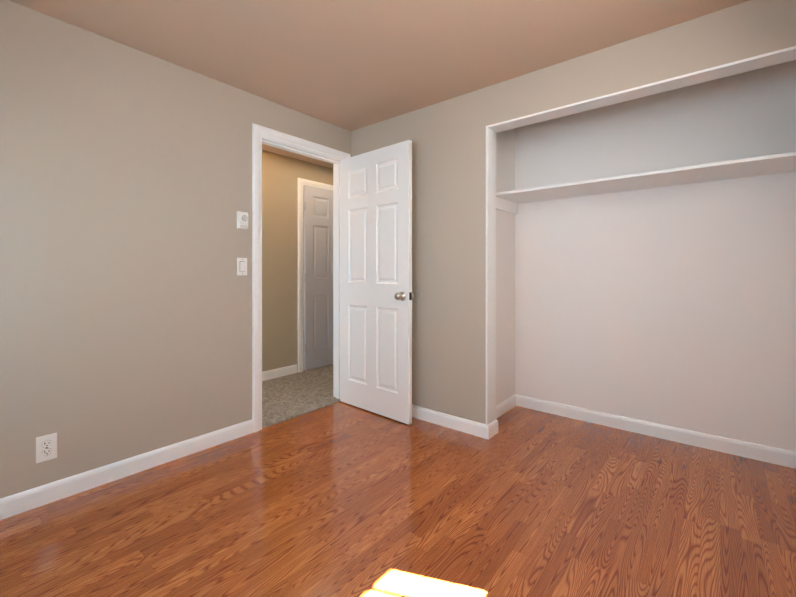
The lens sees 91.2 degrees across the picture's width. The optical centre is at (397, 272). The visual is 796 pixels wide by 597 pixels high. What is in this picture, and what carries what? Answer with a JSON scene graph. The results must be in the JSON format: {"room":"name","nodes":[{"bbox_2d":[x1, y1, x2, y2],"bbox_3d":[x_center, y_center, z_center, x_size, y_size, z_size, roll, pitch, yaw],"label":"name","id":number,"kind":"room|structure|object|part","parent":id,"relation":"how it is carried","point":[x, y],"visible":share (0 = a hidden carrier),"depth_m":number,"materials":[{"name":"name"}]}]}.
{"room":"empty bedroom","nodes":[
{"label":"empty bedroom","id":0,"kind":"room"},
{"bbox_2d":[0,0,350,498],"bbox_3d":[-0.779,-0.067,3.035,0.120,2.320,5.220,0,0,39],"label":"wall","id":1,"kind":"structure","parent":0,"point":[125,244],"depth_m":2.07,"materials":[{"name":"beige paint"}]},
{"bbox_2d":[36,433,56,462],"bbox_3d":[-1.669,0.832,1.852,0.007,0.122,0.076,0,0,39],"label":"electrical outlet","id":2,"kind":"object","parent":1,"relation":"attached to","point":[46,447],"visible":1,"depth_m":1.85,"materials":[{"name":"white plastic"}]},
{"bbox_2d":[0,419,252,519],"bbox_3d":[-1.641,1.050,1.880,0.014,0.090,2.038,0,0,39],"label":"baseboard","id":3,"kind":"structure","parent":1,"relation":"attached to","point":[24,501],"depth_m":2.05,"materials":[{"name":"white paint"}]},
{"bbox_2d":[237,258,246,274],"bbox_3d":[-1.042,-0.042,2.610,0.014,0.118,0.072,0,0,39],"label":"light switch","id":4,"kind":"object","parent":1,"relation":"attached to","point":[241,266],"visible":1,"depth_m":2.61,"materials":[{"name":"white plastic"}]},
{"bbox_2d":[237,211,247,228],"bbox_3d":[-1.031,-0.352,2.600,0.042,0.116,0.072,0,0,39],"label":"thermostat","id":5,"kind":"object","parent":1,"relation":"attached to","point":[242,220],"visible":1,"depth_m":2.58,"materials":[{"name":"white plastic"}]},
{"bbox_2d":[252,123,349,432],"bbox_3d":[-0.750,0.035,3.056,0.139,2.115,0.911,0,0,39],"label":"door frame","id":6,"kind":"structure","parent":1,"relation":"attached to","point":[259,132],"depth_m":2.71,"materials":[{"name":"white paint"}]},
{"bbox_2d":[340,140,413,424],"bbox_3d":[-0.203,0.068,3.032,0.763,2.030,0.177,0,0,39],"label":"door","id":7,"kind":"structure","parent":1,"relation":"in","point":[375,280],"depth_m":2.99,"materials":[{"name":"white paint"}]},
{"bbox_3d":[0.045,0.168,2.829,0.068,0.066,0.177,0,0,39],"label":"knob","id":8,"kind":"part","parent":7,"relation":"part of","materials":[{"name":"silver metal"}]},
{"bbox_2d":[262,150,332,371],"bbox_3d":[-1.270,-0.068,3.438,1.150,2.320,5.460,0,0,39],"label":"wall","id":9,"kind":"structure","parent":0,"point":[281,174],"depth_m":4.06,"materials":[{"name":"beige paint"}]},
{"bbox_2d":[262,364,296,380],"bbox_3d":[-1.539,1.034,3.660,0.014,0.090,5.220,0,0,39],"label":"baseboard","id":10,"kind":"structure","parent":9,"relation":"attached to","point":[278,372],"depth_m":4.03,"materials":[{"name":"white paint"}]},
{"bbox_2d":[298,178,332,372],"bbox_3d":[-0.788,0.025,4.570,0.019,2.106,0.918,0,0,39],"label":"door frame","id":11,"kind":"structure","parent":9,"relation":"attached to","point":[302,182],"depth_m":4.23,"materials":[{"name":"white paint"}]},
{"bbox_2d":[303,185,332,369],"bbox_3d":[-0.757,0.053,4.544,0.106,2.030,0.762,0,0,39],"label":"hall door","id":12,"kind":"structure","parent":9,"relation":"in","point":[318,271],"depth_m":4.39,"materials":[{"name":"grey paint"}]},
{"bbox_2d":[262,364,340,428],"bbox_3d":[-1.185,1.136,3.370,1.170,0.112,5.220,0,0,39],"label":"floor","id":13,"kind":"structure","parent":0,"point":[290,396],"depth_m":3.46,"materials":[{"name":"beige carpet"}]},
{"bbox_2d":[9,0,749,168],"bbox_3d":[-0.011,-1.276,2.480,4.310,0.100,5.340,0,0,39],"label":"ceiling","id":14,"kind":"structure","parent":0,"point":[350,65],"depth_m":2.04,"materials":[{"name":"beige paint"}]},
{"bbox_2d":[0,401,795,596],"bbox_3d":[0.049,1.145,1.556,3.040,0.100,3.980,0,0,39],"label":"floor","id":15,"kind":"structure","parent":0,"point":[341,499],"depth_m":1.72,"materials":[{"name":"laminate"}]},
{"bbox_2d":[351,0,795,423],"bbox_3d":[0.757,-0.067,2.511,2.920,2.320,0.120,0,0,39],"label":"wall","id":16,"kind":"structure","parent":0,"point":[447,138],"depth_m":2.65,"materials":[{"name":"beige paint"}]},
{"bbox_2d":[412,405,491,439],"bbox_3d":[0.089,1.048,2.970,1.308,0.090,0.022,0,0,39],"label":"baseboard","id":17,"kind":"structure","parent":16,"relation":"attached to","point":[471,427],"depth_m":2.72,"materials":[{"name":"white paint"}]},
{"bbox_2d":[486,46,795,424],"bbox_3d":[1.217,0.063,2.134,1.545,2.062,0.125,0,0,39],"label":"door frame","id":18,"kind":"structure","parent":16,"relation":"attached to","point":[747,65],"depth_m":2.46,"materials":[{"name":"white paint"}]},
{"bbox_2d":[496,60,795,451],"bbox_3d":[1.484,-0.066,2.472,1.986,2.320,0.740,0,0,39],"label":"wall","id":19,"kind":"structure","parent":0,"point":[674,305],"depth_m":2.58,"materials":[{"name":"white paint"}]},
{"bbox_2d":[492,394,515,425],"bbox_3d":[0.770,1.048,2.969,0.014,0.090,0.600,0,0,39],"label":"baseboard","id":20,"kind":"structure","parent":19,"relation":"attached to","point":[509,403],"depth_m":3.04,"materials":[{"name":"white paint"}]},
{"bbox_2d":[496,151,795,214],"bbox_3d":[1.506,-0.533,2.498,1.745,0.109,0.429,0,0,39],"label":"closet shelf","id":21,"kind":"object","parent":19,"relation":"attached to","point":[507,201],"visible":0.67,"depth_m":2.37,"materials":[{"name":"white paint"}]},
{"bbox_2d":[516,394,795,468],"bbox_3d":[1.638,1.048,2.662,1.746,0.090,0.014,0,0,39],"label":"baseboard","id":22,"kind":"structure","parent":19,"relation":"attached to","point":[782,457],"depth_m":2.55,"materials":[{"name":"white paint"}]}
]}

